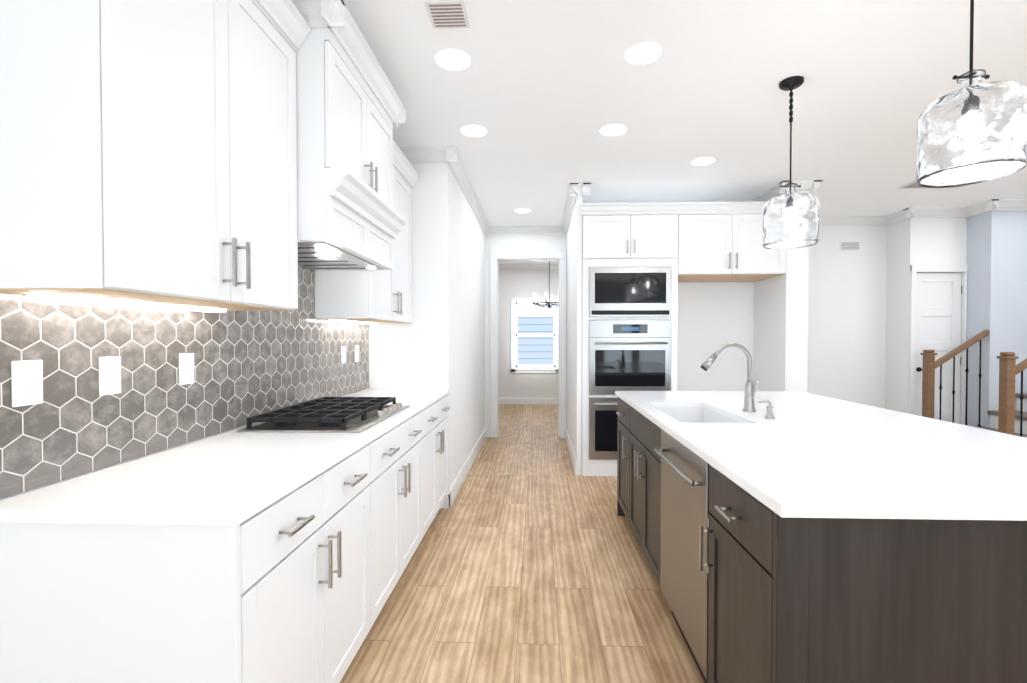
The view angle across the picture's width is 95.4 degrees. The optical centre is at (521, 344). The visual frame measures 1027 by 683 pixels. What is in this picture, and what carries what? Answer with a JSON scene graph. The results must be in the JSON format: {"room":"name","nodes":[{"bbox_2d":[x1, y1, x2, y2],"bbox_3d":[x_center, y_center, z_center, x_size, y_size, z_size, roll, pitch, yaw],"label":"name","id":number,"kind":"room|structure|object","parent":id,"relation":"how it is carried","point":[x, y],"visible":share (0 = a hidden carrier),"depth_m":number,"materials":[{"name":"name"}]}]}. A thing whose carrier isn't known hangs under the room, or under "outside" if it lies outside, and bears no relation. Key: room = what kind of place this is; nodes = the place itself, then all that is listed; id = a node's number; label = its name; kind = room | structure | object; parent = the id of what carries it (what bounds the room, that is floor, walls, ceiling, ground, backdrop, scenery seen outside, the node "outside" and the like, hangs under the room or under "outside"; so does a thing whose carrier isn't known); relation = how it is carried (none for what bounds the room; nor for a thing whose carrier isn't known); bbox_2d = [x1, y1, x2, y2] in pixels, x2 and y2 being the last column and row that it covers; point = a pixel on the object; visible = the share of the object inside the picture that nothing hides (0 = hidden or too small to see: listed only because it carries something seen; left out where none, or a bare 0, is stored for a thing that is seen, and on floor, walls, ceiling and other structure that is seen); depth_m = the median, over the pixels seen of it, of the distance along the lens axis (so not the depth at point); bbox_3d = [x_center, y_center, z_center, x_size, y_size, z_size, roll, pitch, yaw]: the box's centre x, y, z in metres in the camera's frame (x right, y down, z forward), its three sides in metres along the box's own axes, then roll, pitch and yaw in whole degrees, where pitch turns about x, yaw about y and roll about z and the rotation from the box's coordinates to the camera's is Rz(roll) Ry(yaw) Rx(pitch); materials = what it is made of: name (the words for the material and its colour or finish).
{"room":"kitchen","nodes":[
{"label":"kitchen","id":0,"kind":"room"},
{"bbox_2d":[0,270,368,499],"bbox_3d":[-1.358,-0.067,0.322,0.120,2.740,6.580,0,1,2],"label":"wall","id":1,"kind":"structure","parent":0,"point":[155,452],"depth_m":1.52,"materials":[{"name":"white paint"}]},
{"bbox_2d":[0,266,368,498],"bbox_3d":[-1.226,-0.040,2.338,0.004,0.794,2.538,0,1,2],"label":"backsplash","id":2,"kind":"structure","parent":1,"relation":"attached to","point":[247,364],"depth_m":1.56,"materials":[{"name":"tile"}]},
{"bbox_2d":[11,360,42,406],"bbox_3d":[-1.259,0.098,1.191,0.008,0.115,0.072,0,1,2],"label":"outlet","id":3,"kind":"object","parent":2,"relation":"attached to","point":[27,381],"depth_m":1.19,"materials":[{"name":"white plastic"}]},
{"bbox_2d":[99,356,120,395],"bbox_3d":[-1.251,0.094,1.421,0.008,0.115,0.072,0,1,2],"label":"outlet","id":4,"kind":"object","parent":2,"relation":"attached to","point":[109,367],"depth_m":1.42,"materials":[{"name":"white plastic"}]},
{"bbox_2d":[179,353,193,384],"bbox_3d":[-1.240,0.090,1.731,0.008,0.115,0.072,0,1,2],"label":"outlet","id":5,"kind":"object","parent":2,"relation":"attached to","point":[186,360],"depth_m":1.72,"materials":[{"name":"white plastic"}]},
{"bbox_2d":[341,346,345,363],"bbox_3d":[-1.191,0.069,3.130,0.008,0.115,0.072,0,1,2],"label":"outlet","id":6,"kind":"object","parent":2,"relation":"attached to","point":[343,348],"depth_m":3.11,"materials":[{"name":"white plastic"}]},
{"bbox_2d":[355,346,358,361],"bbox_3d":[-1.183,0.065,3.360,0.008,0.115,0.072,0,1,2],"label":"outlet","id":7,"kind":"object","parent":2,"relation":"attached to","point":[356,347],"depth_m":3.34,"materials":[{"name":"white plastic"}]},
{"bbox_2d":[0,0,418,324],"bbox_3d":[-0.950,-0.749,2.287,0.546,1.234,2.596,0,1,2],"label":"upper cabinet","id":8,"kind":"object","parent":1,"relation":"attached to","point":[218,155],"visible":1,"depth_m":1.36,"materials":[{"name":"white wood"}]},
{"bbox_2d":[291,0,406,269],"bbox_3d":[-0.950,-0.891,2.291,0.546,0.950,0.956,0,1,2],"label":"range hood","id":9,"kind":"object","parent":8,"relation":"attached to","point":[345,109],"depth_m":1.98,"materials":[{"name":"white wood"}]},
{"bbox_2d":[399,146,446,162],"bbox_3d":[-0.835,-1.438,3.537,0.540,0.095,0.075,0,1,2],"label":"crown molding","id":10,"kind":"structure","parent":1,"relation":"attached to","point":[417,154],"depth_m":3.52,"materials":[{"name":"white wood"}]},
{"bbox_2d":[369,163,484,488],"bbox_3d":[-0.888,-0.136,4.917,0.740,2.740,2.640,0,1,2],"label":"wall block","id":11,"kind":"object","parent":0,"point":[438,342],"visible":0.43,"depth_m":3.61,"materials":[{"name":"white paint"}]},
{"bbox_2d":[340,404,704,682],"bbox_3d":[2.271,1.291,3.128,11.500,0.060,13.400,0,1,2],"label":"floor","id":12,"kind":"structure","parent":0,"point":[528,562],"depth_m":2.42,"materials":[{"name":"brown wood"}]},
{"bbox_2d":[0,433,379,682],"bbox_3d":[-0.941,0.843,1.526,0.619,0.884,0.909,0,1,2],"label":"base cabinet","id":13,"kind":"object","parent":12,"relation":"on","point":[233,556],"depth_m":1.07,"materials":[{"name":"white wood"}]},
{"bbox_2d":[0,389,449,520],"bbox_3d":[-0.908,0.374,2.328,0.628,0.030,2.548,0,1,2],"label":"countertop","id":14,"kind":"structure","parent":13,"relation":"on","point":[225,476],"depth_m":1.31,"materials":[{"name":"white stone"}]},
{"bbox_2d":[237,397,409,432],"bbox_3d":[-0.913,0.331,2.313,0.520,0.055,0.760,0,1,2],"label":"cooktop","id":15,"kind":"object","parent":14,"relation":"in","point":[339,415],"visible":1,"depth_m":2.10,"materials":[{"name":"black metal"}]},
{"bbox_2d":[380,405,427,611],"bbox_3d":[-0.912,0.831,2.336,0.619,0.884,0.948,0,1,2],"label":"base cabinet","id":16,"kind":"object","parent":12,"relation":"on","point":[403,447],"depth_m":2.34,"materials":[{"name":"white wood"}]},
{"bbox_2d":[428,393,450,527],"bbox_3d":[-0.884,0.819,3.150,0.619,0.884,0.917,0,1,2],"label":"base cabinet","id":17,"kind":"object","parent":12,"relation":"on","point":[438,412],"depth_m":3.18,"materials":[{"name":"white wood"}]},
{"bbox_2d":[582,209,681,475],"bbox_3d":[1.026,0.006,4.680,0.886,2.462,0.641,0,1,2],"label":"tall cabinet","id":18,"kind":"object","parent":12,"relation":"on","point":[640,261],"depth_m":4.36,"materials":[{"name":"white wood"}]},
{"bbox_2d":[616,395,1026,682],"bbox_3d":[1.183,0.832,2.271,1.156,0.884,2.295,0,1,2],"label":"kitchen island","id":19,"kind":"object","parent":12,"relation":"on","point":[803,537],"depth_m":1.14,"materials":[{"name":"dark espresso wood"},{"name":"brushed nickel"}]},
{"bbox_2d":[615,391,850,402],"bbox_3d":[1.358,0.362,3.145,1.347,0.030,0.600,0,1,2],"label":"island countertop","id":20,"kind":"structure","parent":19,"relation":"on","point":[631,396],"depth_m":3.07,"materials":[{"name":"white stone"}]},
{"bbox_2d":[631,403,946,422],"bbox_3d":[1.335,0.372,2.496,1.347,0.030,0.700,0,1,2],"label":"island countertop","id":21,"kind":"structure","parent":19,"relation":"on","point":[782,412],"depth_m":2.42,"materials":[{"name":"white stone"}]},
{"bbox_2d":[700,343,774,418],"bbox_3d":[1.093,0.174,2.397,0.311,0.367,0.275,0,1,2],"label":"faucet","id":22,"kind":"object","parent":21,"relation":"on","point":[750,391],"visible":1,"depth_m":2.46,"materials":[{"name":"silver metal"}]},
{"bbox_2d":[659,423,1026,522],"bbox_3d":[1.305,0.385,1.612,1.347,0.030,1.070,0,1,2],"label":"island countertop","id":23,"kind":"structure","parent":19,"relation":"on","point":[921,472],"depth_m":1.42,"materials":[{"name":"white stone"}]},
{"bbox_2d":[920,330,1026,437],"bbox_3d":[6.092,-0.447,4.492,3.620,3.376,0.945,0,1,2],"label":"stair railing","id":24,"kind":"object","parent":12,"relation":"on","point":[1007,418],"depth_m":4.87,"materials":[{"name":"brown wood"}]},
{"bbox_2d":[485,234,566,427],"bbox_3d":[-0.844,-0.154,6.176,2.860,2.740,0.120,0,1,2],"label":"wall","id":25,"kind":"structure","parent":0,"point":[527,243],"depth_m":6.08,"materials":[{"name":"white paint"}]},
{"bbox_2d":[443,146,490,234],"bbox_3d":[-0.483,-1.456,4.785,0.075,0.095,2.595,0,1,2],"label":"crown molding","id":26,"kind":"structure","parent":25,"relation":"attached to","point":[450,156],"depth_m":4.24,"materials":[{"name":"white wood"}]},
{"bbox_2d":[449,428,487,507],"bbox_3d":[-0.505,1.171,4.857,0.030,0.128,2.534,0,1,2],"label":"baseboard","id":27,"kind":"structure","parent":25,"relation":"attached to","point":[460,478],"depth_m":4.38,"materials":[{"name":"white wood"}]},
{"bbox_2d":[491,226,558,234],"bbox_3d":[0.047,-1.475,6.028,0.870,0.095,0.075,0,1,2],"label":"crown molding","id":28,"kind":"structure","parent":25,"relation":"attached to","point":[495,230],"depth_m":6.02,"materials":[{"name":"white wood"}]},
{"bbox_2d":[490,252,565,437],"bbox_3d":[0.086,0.006,6.136,0.992,2.420,0.142,0,1,2],"label":"door frame","id":29,"kind":"structure","parent":25,"relation":"attached to","point":[496,257],"depth_m":6.07,"materials":[{"name":"white wood"}]},
{"bbox_2d":[498,269,557,397],"bbox_3d":[0.232,-0.200,9.201,4.800,2.740,0.120,0,1,2],"label":"wall","id":30,"kind":"structure","parent":0,"point":[521,283],"depth_m":9.15,"materials":[{"name":"white paint"}]},
{"bbox_2d":[498,264,557,268],"bbox_3d":[0.229,-1.521,9.084,4.560,0.095,0.075,0,1,2],"label":"crown molding","id":31,"kind":"structure","parent":30,"relation":"attached to","point":[500,266],"depth_m":9.08,"materials":[{"name":"white wood"}]},
{"bbox_2d":[499,398,557,404],"bbox_3d":[0.230,1.107,9.153,4.560,0.128,0.014,0,1,2],"label":"baseboard","id":32,"kind":"structure","parent":30,"relation":"attached to","point":[501,400],"depth_m":9.15,"materials":[{"name":"white wood"}]},
{"bbox_2d":[510,297,557,372],"bbox_3d":[0.275,-0.179,9.149,1.010,1.480,0.120,0,1,2],"label":"dining room window","id":33,"kind":"structure","parent":30,"relation":"in","point":[536,368],"depth_m":9.14,"materials":[{"name":"white wood"}]},
{"bbox_2d":[343,0,1026,263],"bbox_3d":[2.271,-1.508,3.086,11.500,0.060,13.400,0,1,2],"label":"ceiling","id":34,"kind":"structure","parent":0,"point":[543,93],"depth_m":2.72,"materials":[{"name":"white paint"}]},
{"bbox_2d":[424,0,469,28],"bbox_3d":[-0.326,-1.458,2.066,0.170,0.009,0.170,0,1,2],"label":"ceiling vent","id":35,"kind":"object","parent":34,"relation":"in","point":[448,14],"visible":1,"depth_m":2.06,"materials":[{"name":"white metal"}]},
{"bbox_2d":[435,49,469,69],"bbox_3d":[-0.354,-1.466,2.407,0.178,0.004,0.178,0,1,2],"label":"recessed light","id":36,"kind":"object","parent":34,"relation":"in","point":[450,59],"visible":1,"depth_m":2.40,"materials":[{"name":"white plastic"}]},
{"bbox_2d":[461,125,486,136],"bbox_3d":[-0.331,-1.478,3.237,0.178,0.004,0.178,0,1,2],"label":"recessed light","id":37,"kind":"object","parent":34,"relation":"in","point":[474,131],"visible":1,"depth_m":3.23,"materials":[{"name":"white"}]},
{"bbox_2d":[515,209,529,212],"bbox_3d":[0.011,-1.508,5.266,0.178,0.004,0.178,0,1,2],"label":"recessed light","id":38,"kind":"object","parent":34,"relation":"in","point":[522,210],"visible":1,"depth_m":5.25,"materials":[{"name":"white"}]},
{"bbox_2d":[533,261,557,307],"bbox_3d":[0.466,-1.079,7.858,0.558,0.939,0.571,0,1,2],"label":"dining chandelier","id":39,"kind":"object","parent":34,"relation":"hanging from","point":[549,304],"visible":0.75,"depth_m":7.85,"materials":[{"name":"black metal"}]},
{"bbox_2d":[601,124,626,135],"bbox_3d":[0.635,-1.478,3.223,0.178,0.004,0.178,0,1,2],"label":"recessed light","id":40,"kind":"object","parent":34,"relation":"in","point":[613,130],"visible":1,"depth_m":3.22,"materials":[{"name":"white plastic"}]},
{"bbox_2d":[625,43,660,63],"bbox_3d":[0.612,-1.465,2.353,0.178,0.004,0.178,0,1,2],"label":"recessed light","id":41,"kind":"object","parent":34,"relation":"in","point":[642,53],"visible":1,"depth_m":2.35,"materials":[{"name":"white"}]},
{"bbox_2d":[692,157,714,165],"bbox_3d":[1.475,-1.486,3.794,0.178,0.004,0.178,0,1,2],"label":"recessed light","id":42,"kind":"object","parent":34,"relation":"in","point":[702,161],"visible":1,"depth_m":3.79,"materials":[{"name":"white plastic"}]},
{"bbox_2d":[762,76,818,249],"bbox_3d":[1.510,-1.015,2.619,0.279,0.911,0.278,0,1,2],"label":"pendant light","id":43,"kind":"object","parent":34,"relation":"hanging from","point":[790,219],"visible":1,"depth_m":2.53,"materials":[{"name":"clear glass"}]},
{"bbox_2d":[897,180,961,188],"bbox_3d":[3.860,-1.488,4.171,0.560,0.012,0.560,0,1,2],"label":"ceiling vent","id":44,"kind":"object","parent":34,"relation":"in","point":[913,185],"visible":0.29,"depth_m":4.39,"materials":[{"name":"white"}]},
{"bbox_2d":[916,0,1026,187],"bbox_3d":[1.512,-1.013,1.568,0.279,0.884,0.278,0,1,2],"label":"pendant light","id":45,"kind":"object","parent":34,"relation":"hanging from","point":[972,130],"visible":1,"depth_m":1.49,"materials":[{"name":"clear glass"}]},
{"bbox_2d":[566,193,808,474],"bbox_3d":[1.626,-0.141,5.265,2.140,2.740,1.770,0,1,2],"label":"wall","id":46,"kind":"structure","parent":0,"point":[713,317],"depth_m":4.96,"materials":[{"name":"white paint"}]},
{"bbox_2d":[559,214,571,233],"bbox_3d":[0.528,-1.468,5.534,0.075,0.095,1.030,0,1,2],"label":"crown molding","id":47,"kind":"structure","parent":46,"relation":"attached to","point":[563,229],"depth_m":5.66,"materials":[{"name":"white wood"}]},
{"bbox_2d":[565,429,576,475],"bbox_3d":[0.547,1.165,5.255,0.014,0.128,1.664,0,1,2],"label":"baseboard","id":48,"kind":"structure","parent":46,"relation":"attached to","point":[574,462],"depth_m":4.96,"materials":[{"name":"white wood"}]},
{"bbox_2d":[564,183,590,209],"bbox_3d":[0.556,-1.454,4.610,0.195,0.095,0.575,0,1,2],"label":"crown molding","id":49,"kind":"structure","parent":46,"relation":"attached to","point":[575,189],"depth_m":4.38,"materials":[{"name":"white wood"}]},
{"bbox_2d":[564,200,750,213],"bbox_3d":[1.477,-1.458,4.925,2.015,0.095,0.120,0,1,2],"label":"crown molding","id":50,"kind":"structure","parent":46,"relation":"attached to","point":[565,211],"depth_m":4.89,"materials":[{"name":"white wood"}]},
{"bbox_2d":[682,209,787,281],"bbox_3d":[1.930,-0.943,4.636,1.041,0.562,0.636,0,1,2],"label":"upper cabinet","id":51,"kind":"object","parent":46,"relation":"attached to","point":[719,245],"depth_m":4.32,"materials":[{"name":"white wood"}]},
{"bbox_2d":[751,180,794,201],"bbox_3d":[2.434,-1.453,4.545,0.075,0.095,0.575,0,1,2],"label":"crown molding","id":52,"kind":"structure","parent":46,"relation":"attached to","point":[776,190],"depth_m":4.49,"materials":[{"name":"white wood"}]},
{"bbox_2d":[796,180,822,193],"bbox_3d":[2.711,-1.458,4.895,0.095,0.095,1.295,0,1,2],"label":"crown molding","id":53,"kind":"structure","parent":46,"relation":"attached to","point":[811,186],"depth_m":4.27,"materials":[{"name":"white wood"}]},
{"bbox_2d":[819,214,894,225],"bbox_3d":[3.533,-1.468,5.556,1.650,0.095,0.075,0,1,2],"label":"crown molding","id":54,"kind":"structure","parent":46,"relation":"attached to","point":[889,219],"depth_m":5.53,"materials":[{"name":"white wood"}]},
{"bbox_2d":[807,225,886,408],"bbox_3d":[3.536,-0.147,5.674,1.650,2.740,0.120,0,1,2],"label":"wall","id":55,"kind":"structure","parent":0,"point":[846,325],"depth_m":5.60,"materials":[{"name":"white paint"}]},
{"bbox_2d":[840,242,859,250],"bbox_3d":[3.924,-1.176,5.579,0.230,0.100,0.010,0,1,2],"label":"air vent","id":56,"kind":"object","parent":55,"relation":"in","point":[844,246],"visible":1,"depth_m":5.58,"materials":[{"name":"white metal"}]},
{"bbox_2d":[885,217,966,423],"bbox_3d":[5.979,-0.143,5.414,3.250,2.740,0.470,0,1,2],"label":"wall","id":57,"kind":"structure","parent":0,"point":[926,241],"depth_m":5.27,"materials":[{"name":"white paint"}]},
{"bbox_2d":[915,273,961,423],"bbox_3d":[4.673,0.209,5.245,0.522,2.028,0.088,0,1,2],"label":"door","id":58,"kind":"structure","parent":57,"relation":"in","point":[938,313],"depth_m":5.25,"materials":[{"name":"white wood"}]},
{"bbox_2d":[909,265,967,424],"bbox_3d":[4.652,0.170,5.219,0.602,2.120,0.022,0,1,2],"label":"door frame","id":59,"kind":"structure","parent":57,"relation":"attached to","point":[914,268],"depth_m":5.21,"materials":[{"name":"white wood"}]},
{"bbox_2d":[965,210,1026,426],"bbox_3d":[6.270,-0.137,5.026,2.640,2.740,0.285,0,1,2],"label":"wall","id":60,"kind":"structure","parent":0,"point":[996,255],"depth_m":4.93,"materials":[{"name":"grey paint"}]},
{"bbox_2d":[899,206,978,221],"bbox_3d":[4.612,-1.462,5.161,0.685,0.095,0.090,0,1,2],"label":"crown molding","id":61,"kind":"structure","parent":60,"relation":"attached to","point":[924,212],"depth_m":5.16,"materials":[{"name":"white wood"}]},
{"bbox_2d":[979,199,1026,213],"bbox_3d":[6.226,-1.457,4.828,2.715,0.095,0.075,0,1,2],"label":"crown molding","id":62,"kind":"structure","parent":60,"relation":"attached to","point":[993,204],"depth_m":4.86,"materials":[{"name":"white wood"}]},
{"label":"outside","id":63,"kind":"structure","parent":0,"visible":0},
{"bbox_2d":[518,305,553,364],"bbox_3d":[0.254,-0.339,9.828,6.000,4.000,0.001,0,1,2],"label":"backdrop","id":64,"kind":"structure","parent":63,"point":[535,350],"depth_m":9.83,"materials":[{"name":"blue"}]}
]}

